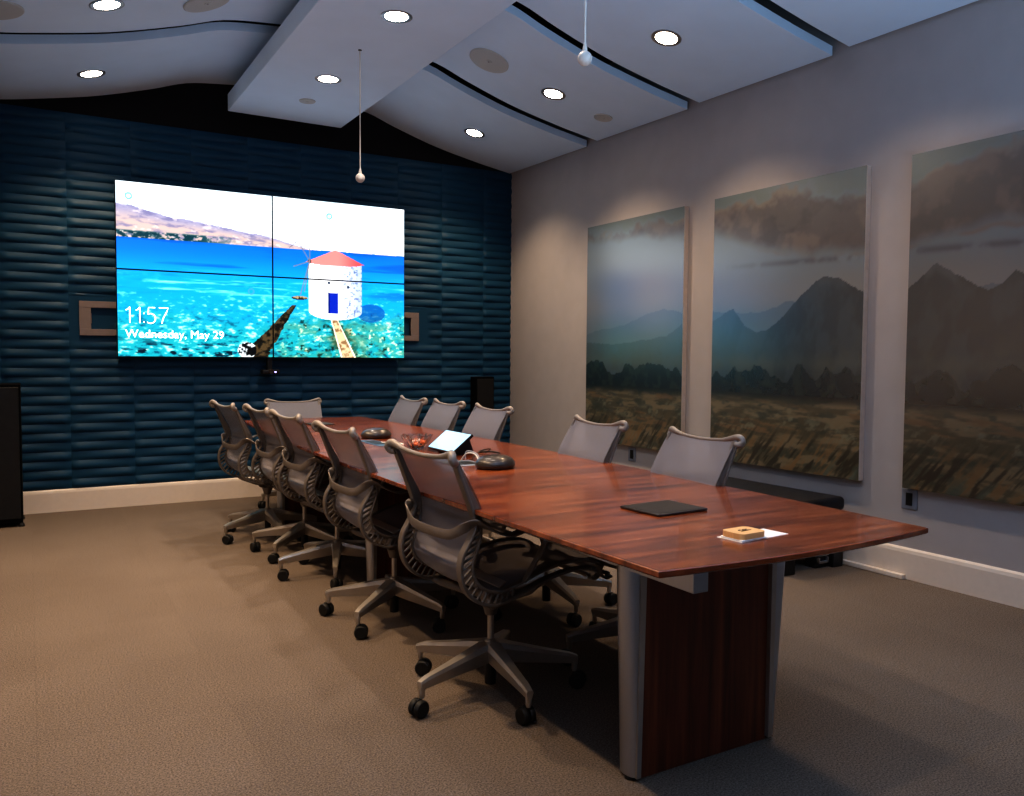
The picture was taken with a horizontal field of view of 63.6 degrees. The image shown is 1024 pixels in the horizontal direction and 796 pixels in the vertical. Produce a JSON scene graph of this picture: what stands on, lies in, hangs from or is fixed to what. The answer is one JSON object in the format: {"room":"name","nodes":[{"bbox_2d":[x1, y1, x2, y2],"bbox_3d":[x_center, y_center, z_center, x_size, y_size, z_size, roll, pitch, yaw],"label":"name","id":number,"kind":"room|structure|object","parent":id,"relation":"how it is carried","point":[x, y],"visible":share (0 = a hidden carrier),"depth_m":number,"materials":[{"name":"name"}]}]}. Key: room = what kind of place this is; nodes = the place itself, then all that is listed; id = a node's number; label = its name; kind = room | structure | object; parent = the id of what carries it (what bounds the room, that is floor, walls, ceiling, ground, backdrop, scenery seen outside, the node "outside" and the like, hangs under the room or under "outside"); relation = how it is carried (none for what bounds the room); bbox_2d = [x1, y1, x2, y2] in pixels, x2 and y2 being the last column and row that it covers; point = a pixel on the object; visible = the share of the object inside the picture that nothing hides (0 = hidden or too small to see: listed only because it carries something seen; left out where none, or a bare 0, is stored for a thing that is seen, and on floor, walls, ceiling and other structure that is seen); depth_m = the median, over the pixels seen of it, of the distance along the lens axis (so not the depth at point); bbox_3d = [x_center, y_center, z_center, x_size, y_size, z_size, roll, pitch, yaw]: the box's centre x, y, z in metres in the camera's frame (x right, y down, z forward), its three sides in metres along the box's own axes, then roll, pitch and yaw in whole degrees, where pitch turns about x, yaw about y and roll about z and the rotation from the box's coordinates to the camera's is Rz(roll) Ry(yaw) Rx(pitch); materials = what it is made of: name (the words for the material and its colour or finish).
{"room":"conference room","nodes":[
{"label":"conference room","id":0,"kind":"room"},
{"bbox_2d":[0,32,511,491],"bbox_3d":[-2.064,-1.007,7.393,4.697,3.750,0.123,-1,3,-30],"label":"wall","id":1,"kind":"structure","parent":0,"point":[91,416],"depth_m":6.94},
{"bbox_2d":[79,301,116,335],"bbox_3d":[-3.240,-0.639,6.660,0.446,0.274,0.024,-1,3,-30],"label":"wall bracket","id":2,"kind":"object","parent":1,"relation":"attached to","point":[85,316],"visible":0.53,"depth_m":6.58,"materials":[{"name":"brown wood"}]},
{"bbox_2d":[23,477,274,514],"bbox_3d":[-2.053,0.779,7.441,4.697,0.178,0.018,-1,3,-30],"label":"baseboard","id":3,"kind":"structure","parent":1,"relation":"attached to","point":[87,498],"depth_m":6.81,"materials":[{"name":"paint"}]},
{"bbox_2d":[114,179,403,357],"bbox_3d":[-2.114,-1.057,7.245,2.471,1.403,0.119,-1,3,-30],"label":"video wall","id":4,"kind":"structure","parent":1,"relation":"attached to","point":[200,272],"depth_m":7.11,"materials":[{"name":"multicoloured glass"}]},
{"bbox_2d":[260,358,279,373],"bbox_3d":[-2.122,-0.280,7.239,0.150,0.144,0.112,-1,3,-30],"label":"camera","id":5,"kind":"object","parent":4,"relation":"attached to","point":[269,370],"visible":1,"depth_m":7.23,"materials":[{"name":"black plastic"}]},
{"bbox_2d":[404,312,418,340],"bbox_3d":[-1.084,-0.686,7.920,0.408,0.274,0.024,-1,3,-30],"label":"wall bracket","id":6,"kind":"object","parent":1,"relation":"attached to","point":[414,317],"visible":0.41,"depth_m":7.99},
{"bbox_2d":[72,1,612,110],"bbox_3d":[0.398,-2.685,3.119,4.897,0.060,9.823,-1,3,-30],"label":"ceiling","id":7,"kind":"structure","parent":0,"point":[532,14],"depth_m":6.45,"materials":[{"name":"black"}]},
{"bbox_2d":[0,22,278,98],"bbox_3d":[-2.786,-2.440,6.048,2.092,0.514,1.355,-1,3,-30],"label":"ceiling panel","id":8,"kind":"object","parent":7,"relation":"attached to","point":[32,66],"visible":0.9,"depth_m":5.87,"materials":[{"name":"paint"}]},
{"bbox_2d":[77,70,105,77],"bbox_3d":[-3.029,-2.334,5.943,0.186,0.051,0.189,-1,3,-25],"label":"recessed light","id":9,"kind":"object","parent":8,"relation":"attached to","point":[88,73],"visible":1,"depth_m":5.94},
{"bbox_2d":[0,0,299,32],"bbox_3d":[-2.078,-2.375,4.840,2.092,0.514,1.138,-1,3,-30],"label":"ceiling panel","id":10,"kind":"object","parent":7,"relation":"attached to","point":[39,16],"visible":0.92,"depth_m":5.04,"materials":[{"name":"paint"}]},
{"bbox_2d":[0,0,24,19],"bbox_3d":[-2.876,-2.153,4.580,0.296,0.057,0.299,-1,3,-26],"label":"ceiling speaker","id":11,"kind":"object","parent":10,"relation":"attached to","point":[8,10],"visible":1,"depth_m":4.61,"materials":[{"name":"paint"}]},
{"bbox_2d":[89,0,124,10],"bbox_3d":[-2.342,-2.271,4.771,0.186,0.051,0.189,-1,3,-25],"label":"recessed light","id":12,"kind":"object","parent":10,"relation":"attached to","point":[98,5],"visible":1,"depth_m":4.77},
{"bbox_2d":[183,0,228,12],"bbox_3d":[-1.894,-2.456,5.128,0.278,0.112,0.295,-1,3,-26],"label":"ceiling speaker","id":13,"kind":"object","parent":10,"relation":"attached to","point":[194,6],"visible":1,"depth_m":5.15,"materials":[{"name":"paint"}]},
{"bbox_2d":[364,65,586,173],"bbox_3d":[-0.583,-2.489,7.336,2.092,0.514,1.355,-1,3,-30],"label":"ceiling panel","id":14,"kind":"object","parent":7,"relation":"attached to","point":[432,107],"visible":0.81,"depth_m":7.30,"materials":[{"name":"paint"}]},
{"bbox_2d":[464,128,484,137],"bbox_3d":[-0.340,-2.390,7.446,0.186,0.051,0.189,-1,3,-25],"label":"recessed light","id":15,"kind":"object","parent":14,"relation":"attached to","point":[471,132],"visible":1,"depth_m":7.44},
{"bbox_2d":[433,5,687,140],"bbox_3d":[0.124,-2.424,6.128,2.092,0.514,1.138,-1,3,-30],"label":"ceiling panel","id":16,"kind":"object","parent":7,"relation":"attached to","point":[538,58],"visible":0.8,"depth_m":6.13,"materials":[{"name":"paint"}]},
{"bbox_2d":[470,48,508,72],"bbox_3d":[-0.169,-2.481,6.075,0.283,0.110,0.299,-1,3,-26],"label":"ceiling speaker","id":17,"kind":"object","parent":16,"relation":"attached to","point":[488,60],"visible":1,"depth_m":6.06,"materials":[{"name":"paint"}]},
{"bbox_2d":[541,88,565,99],"bbox_3d":[0.317,-2.330,6.326,0.186,0.051,0.189,-1,3,-25],"label":"recessed light","id":18,"kind":"object","parent":16,"relation":"attached to","point":[552,93],"visible":1,"depth_m":6.32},
{"bbox_2d":[594,113,611,121],"bbox_3d":[0.729,-2.239,6.595,0.146,0.034,0.148,-1,3,-26],"label":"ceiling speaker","id":19,"kind":"object","parent":16,"relation":"attached to","point":[601,117],"visible":1,"depth_m":6.58,"materials":[{"name":"paint"}]},
{"bbox_2d":[517,0,832,102],"bbox_3d":[0.770,-2.365,5.026,2.092,0.514,1.165,-1,3,-30],"label":"ceiling panel","id":20,"kind":"object","parent":7,"relation":"attached to","point":[725,46],"visible":1,"depth_m":5.20,"materials":[{"name":"paint"}]},
{"bbox_2d":[651,30,680,46],"bbox_3d":[0.973,-2.269,5.205,0.186,0.051,0.189,-1,3,-25],"label":"recessed light","id":21,"kind":"object","parent":20,"relation":"attached to","point":[667,37],"visible":1,"depth_m":5.20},
{"bbox_2d":[771,0,977,46],"bbox_3d":[1.420,-2.305,3.916,2.092,0.514,1.170,-1,3,-30],"label":"ceiling panel","id":22,"kind":"object","parent":7,"relation":"attached to","point":[850,22],"visible":1,"depth_m":4.60,"materials":[{"name":"paint"}]},
{"bbox_2d":[228,0,516,127],"bbox_3d":[0.359,-2.247,3.164,0.970,0.140,9.100,-1,3,-30],"label":"ceiling slab","id":23,"kind":"structure","parent":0,"point":[317,37],"depth_m":5.53,"materials":[{"name":"paint"}]},
{"bbox_2d":[299,98,315,103],"bbox_3d":[-1.626,-2.356,6.555,0.128,0.013,0.128,-1,3,-30],"label":"ceiling sensor","id":24,"kind":"object","parent":23,"relation":"attached to","point":[304,100],"visible":1,"depth_m":6.55,"materials":[{"name":"paint"}]},
{"bbox_2d":[315,75,340,83],"bbox_3d":[-1.345,-2.331,6.037,0.190,0.008,0.190,-1,3,-30],"label":"recessed light","id":25,"kind":"object","parent":23,"relation":"in","point":[325,78],"visible":1,"depth_m":6.04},
{"bbox_2d":[356,49,364,182],"bbox_3d":[-1.008,-1.867,5.478,0.062,0.867,0.062,-1,3,-30],"label":"microphone","id":26,"kind":"object","parent":23,"relation":"hanging from","point":[360,177],"visible":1,"depth_m":5.47,"materials":[{"name":"white plastic"}]},
{"bbox_2d":[380,10,411,22],"bbox_3d":[-0.688,-2.271,4.916,0.190,0.008,0.190,-1,3,-30],"label":"recessed light","id":27,"kind":"object","parent":23,"relation":"in","point":[393,15],"visible":1,"depth_m":4.91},
{"bbox_2d":[577,0,591,65],"bbox_3d":[0.310,-1.798,3.473,0.062,0.788,0.062,-1,3,-30],"label":"microphone","id":28,"kind":"object","parent":23,"relation":"hanging from","point":[584,58],"visible":1,"depth_m":3.48,"materials":[{"name":"white plastic"}]},
{"bbox_2d":[0,496,1023,795],"bbox_3d":[0.371,1.120,3.308,4.897,0.060,9.823,-1,3,-30],"label":"floor","id":29,"kind":"structure","parent":0,"point":[143,652],"depth_m":3.13,"materials":[{"name":"carpet"}]},
{"bbox_2d":[0,383,24,526],"bbox_3d":[-3.749,0.411,6.017,0.325,1.030,0.360,-1,3,-30],"label":"floor speaker","id":30,"kind":"object","parent":29,"relation":"on","point":[11,471],"visible":1,"depth_m":5.91,"materials":[{"name":"black plastic"}]},
{"bbox_2d":[209,400,322,543],"bbox_3d":[-1.665,0.484,5.689,0.698,0.944,0.658,-1,3,-33],"label":"office chair","id":31,"kind":"object","parent":29,"relation":"on","point":[238,448],"visible":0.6,"depth_m":5.62,"materials":[{"name":"metal"}]},
{"bbox_2d":[258,397,321,507],"bbox_3d":[-1.712,0.457,6.787,0.703,0.889,0.693,-1,3,-29],"label":"office chair","id":32,"kind":"object","parent":29,"relation":"on","point":[311,408],"visible":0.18,"depth_m":6.99,"materials":[{"name":"metal"}]},
{"bbox_2d":[242,403,353,563],"bbox_3d":[-1.308,0.508,5.260,0.675,0.944,0.653,-1,3,-34],"label":"office chair","id":33,"kind":"object","parent":29,"relation":"on","point":[270,461],"visible":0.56,"depth_m":5.21,"materials":[{"name":"metal"}]},
{"bbox_2d":[267,409,365,587],"bbox_3d":[-1.002,0.537,4.732,0.695,0.944,0.694,-2,3,-34],"label":"office chair","id":34,"kind":"object","parent":29,"relation":"on","point":[302,474],"visible":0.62,"depth_m":4.65,"materials":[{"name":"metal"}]},
{"bbox_2d":[311,420,458,639],"bbox_3d":[-0.544,0.579,3.936,0.675,0.944,0.657,-1,3,-34],"label":"office chair","id":35,"kind":"object","parent":29,"relation":"on","point":[355,497],"visible":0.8,"depth_m":3.87,"materials":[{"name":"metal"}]},
{"bbox_2d":[350,395,427,526],"bbox_3d":[-1.030,0.463,6.206,0.692,0.944,0.660,-1,3,-30],"label":"office chair","id":36,"kind":"object","parent":29,"relation":"on","point":[406,411],"visible":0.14,"depth_m":6.28,"materials":[{"name":"fabric"}]},
{"bbox_2d":[363,398,465,539],"bbox_3d":[-0.733,0.487,5.763,0.675,0.944,0.698,-1,3,-30],"label":"office chair","id":37,"kind":"object","parent":29,"relation":"on","point":[441,416],"visible":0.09,"depth_m":5.83,"materials":[{"name":"metal"}]},
{"bbox_2d":[470,376,493,413],"bbox_3d":[-0.300,0.309,8.351,0.230,1.050,0.130,-1,3,-30],"label":"floor speaker","id":38,"kind":"object","parent":29,"relation":"on","point":[482,388],"visible":0.21,"depth_m":8.28,"materials":[{"name":"black plastic"}]},
{"bbox_2d":[477,379,493,408],"bbox_3d":[-0.270,0.292,8.300,0.186,0.970,0.012,-1,3,-30],"label":"grille","id":39,"kind":"object","parent":38,"relation":"attached to","point":[485,387],"depth_m":8.28,"materials":[{"name":"black plastic"}]},
{"bbox_2d":[462,403,513,543],"bbox_3d":[-0.389,0.517,5.216,0.715,0.944,0.672,-1,3,-30],"label":"office chair","id":40,"kind":"object","parent":29,"relation":"on","point":[487,423],"visible":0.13,"depth_m":5.27,"materials":[{"name":"metal"}]},
{"bbox_2d":[384,439,599,725],"bbox_3d":[-0.077,0.626,3.063,0.717,0.944,0.646,-2,3,-35],"label":"office chair","id":41,"kind":"object","parent":29,"relation":"on","point":[446,539],"visible":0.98,"depth_m":3.00,"materials":[{"name":"fabric"}]},
{"bbox_2d":[484,414,628,626],"bbox_3d":[0.185,0.577,4.098,0.709,0.944,0.660,-1,3,-27],"label":"office chair","id":42,"kind":"object","parent":29,"relation":"on","point":[584,439],"visible":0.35,"depth_m":4.13,"materials":[{"name":"metal"}]},
{"bbox_2d":[245,417,927,780],"bbox_3d":[-0.452,0.655,4.492,1.182,0.740,5.200,-1,3,-30],"label":"conference table","id":43,"kind":"object","parent":29,"relation":"on","point":[699,612],"visible":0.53,"depth_m":2.59,"materials":[{"name":"brown wood"}]},
{"bbox_2d":[305,422,334,424],"bbox_3d":[-1.428,0.192,6.135,0.170,0.008,0.200,-1,3,-30],"label":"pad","id":44,"kind":"object","parent":43,"relation":"on","point":[324,423],"visible":0.61,"depth_m":6.12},
{"bbox_2d":[361,439,384,446],"bbox_3d":[-0.798,0.262,4.843,0.100,0.004,0.370,-1,3,-30],"label":"hatch","id":45,"kind":"object","parent":43,"relation":"on","point":[371,441],"visible":0.59,"depth_m":4.83,"materials":[{"name":"black plastic"}]},
{"bbox_2d":[361,428,391,438],"bbox_3d":[-0.848,0.217,5.154,0.200,0.063,0.172,-2,4,-42],"label":"phone","id":46,"kind":"object","parent":43,"relation":"on","point":[372,433],"visible":0.99,"depth_m":5.09,"materials":[{"name":"black plastic"}]},
{"bbox_2d":[400,433,432,449],"bbox_3d":[-0.525,0.240,4.543,0.178,0.082,0.178,-1,3,-30],"label":"glass bowl","id":47,"kind":"object","parent":43,"relation":"on","point":[417,441],"visible":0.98,"depth_m":4.50,"materials":[{"name":"clear"}]},
{"bbox_2d":[428,430,473,454],"bbox_3d":[-0.316,0.236,4.399,0.155,0.108,0.306,-1,3,-30],"label":"panel","id":48,"kind":"object","parent":43,"relation":"on","point":[459,442],"visible":0.86,"depth_m":4.35,"materials":[{"name":"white plastic"}]},
{"bbox_2d":[458,460,474,466],"bbox_3d":[-0.235,0.311,3.940,0.160,0.004,0.200,-1,3,-30],"label":"paper","id":49,"kind":"object","parent":43,"relation":"on","point":[463,463],"visible":0.31,"depth_m":3.91,"materials":[{"name":"white paper"}]},
{"bbox_2d":[460,452,477,460],"bbox_3d":[-0.195,0.284,3.951,0.017,0.048,0.148,-2,4,-42],"label":"cable","id":50,"kind":"object","parent":49,"relation":"attached to","point":[467,452],"visible":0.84,"depth_m":3.96,"materials":[{"name":"white plastic"}]},
{"bbox_2d":[479,451,499,453],"bbox_3d":[-0.119,0.286,4.365,0.123,0.015,0.012,2,3,25],"label":"cable","id":51,"kind":"object","parent":43,"relation":"on","point":[481,451],"visible":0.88,"depth_m":4.36,"materials":[{"name":"black plastic"}]},
{"bbox_2d":[475,454,514,469],"bbox_3d":[-0.077,0.290,3.799,0.172,0.063,0.200,3,4,42],"label":"phone","id":52,"kind":"object","parent":43,"relation":"on","point":[492,461],"visible":1,"depth_m":3.73,"materials":[{"name":"black plastic"}]},
{"bbox_2d":[620,500,707,516],"bbox_3d":[0.511,0.371,2.785,0.224,0.010,0.190,-1,3,-33],"label":"pad","id":53,"kind":"object","parent":43,"relation":"on","point":[665,507],"visible":1,"depth_m":2.76,"materials":[{"name":"black leather"}]},
{"bbox_2d":[718,528,786,542],"bbox_3d":[0.695,0.396,2.380,0.208,0.002,0.088,-2,3,-35],"label":"card","id":54,"kind":"object","parent":43,"relation":"on","point":[768,533],"visible":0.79,"depth_m":2.39,"materials":[{"name":"white paper"}]},
{"bbox_2d":[720,526,766,541],"bbox_3d":[0.658,0.386,2.346,0.104,0.022,0.080,-1,3,-33],"label":"wooden box","id":55,"kind":"object","parent":54,"relation":"on","point":[743,533],"visible":1,"depth_m":2.32,"materials":[{"name":"brown wood"}]},
{"bbox_2d":[546,426,745,665],"bbox_3d":[0.518,0.611,3.449,0.700,0.944,0.672,-1,3,-26],"label":"office chair","id":56,"kind":"object","parent":29,"relation":"on","point":[705,460],"visible":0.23,"depth_m":3.42,"materials":[{"name":"metal"}]},
{"bbox_2d":[725,477,843,575],"bbox_3d":[1.479,0.782,5.381,0.515,0.425,1.230,-1,3,-30],"label":"bench","id":57,"kind":"object","parent":29,"relation":"on","point":[827,500],"visible":0.23,"depth_m":4.98,"materials":[{"name":"black plastic"}]},
{"bbox_2d":[843,559,904,578],"bbox_3d":[1.798,0.980,5.446,0.033,0.026,1.720,-1,3,-30],"label":"cable cover","id":58,"kind":"object","parent":29,"relation":"on","point":[845,562],"visible":0.44,"depth_m":4.85,"materials":[{"name":"paint"}]},
{"bbox_2d":[509,0,1023,572],"bbox_3d":[2.455,-0.828,4.424,0.100,3.750,9.823,-1,3,-30],"label":"wall","id":59,"kind":"structure","parent":0,"point":[953,77],"depth_m":5.29,"materials":[{"name":"paint"}]},
{"bbox_2d":[628,447,635,461],"bbox_3d":[0.996,0.468,6.857,0.010,0.116,0.096,-1,3,-30],"label":"wall outlet","id":60,"kind":"object","parent":59,"relation":"attached to","point":[631,451],"visible":1,"depth_m":6.85,"materials":[{"name":"black plastic"}]},
{"bbox_2d":[586,206,688,449],"bbox_3d":[0.994,-0.537,6.787,0.045,1.866,1.245,-1,3,-30],"label":"landscape painting","id":61,"kind":"object","parent":59,"relation":"attached to","point":[637,267],"visible":0.96,"depth_m":6.68,"materials":[{"name":"fabric"}]},
{"bbox_2d":[710,165,871,480],"bbox_3d":[1.783,-0.465,5.441,0.045,1.866,1.248,-1,3,-30],"label":"landscape painting","id":62,"kind":"object","parent":59,"relation":"attached to","point":[791,268],"visible":0.98,"depth_m":5.32,"materials":[{"name":"fabric"}]},
{"bbox_2d":[901,488,917,510],"bbox_3d":[2.261,0.576,4.697,0.010,0.116,0.096,-1,3,-30],"label":"wall outlet","id":63,"kind":"object","parent":59,"relation":"attached to","point":[909,496],"visible":1,"depth_m":4.69,"materials":[{"name":"black plastic"}]},
{"bbox_2d":[906,492,912,505],"bbox_3d":[2.259,0.576,4.696,0.005,0.072,0.040,-1,3,-30],"label":"socket","id":64,"kind":"object","parent":63,"relation":"attached to","point":[909,495],"depth_m":4.69,"materials":[{"name":"black plastic"}]},
{"bbox_2d":[843,543,1023,608],"bbox_3d":[2.391,0.957,4.482,0.018,0.178,9.623,-1,3,-30],"label":"baseboard","id":65,"kind":"structure","parent":59,"relation":"attached to","point":[991,583],"depth_m":4.50,"materials":[{"name":"paint"}]},
{"bbox_2d":[902,130,1023,505],"bbox_3d":[2.557,-0.394,4.120,0.045,1.866,1.245,-1,3,-30],"label":"landscape painting","id":66,"kind":"object","parent":59,"relation":"attached to","point":[964,409],"visible":1,"depth_m":4.34,"materials":[{"name":"fabric"}]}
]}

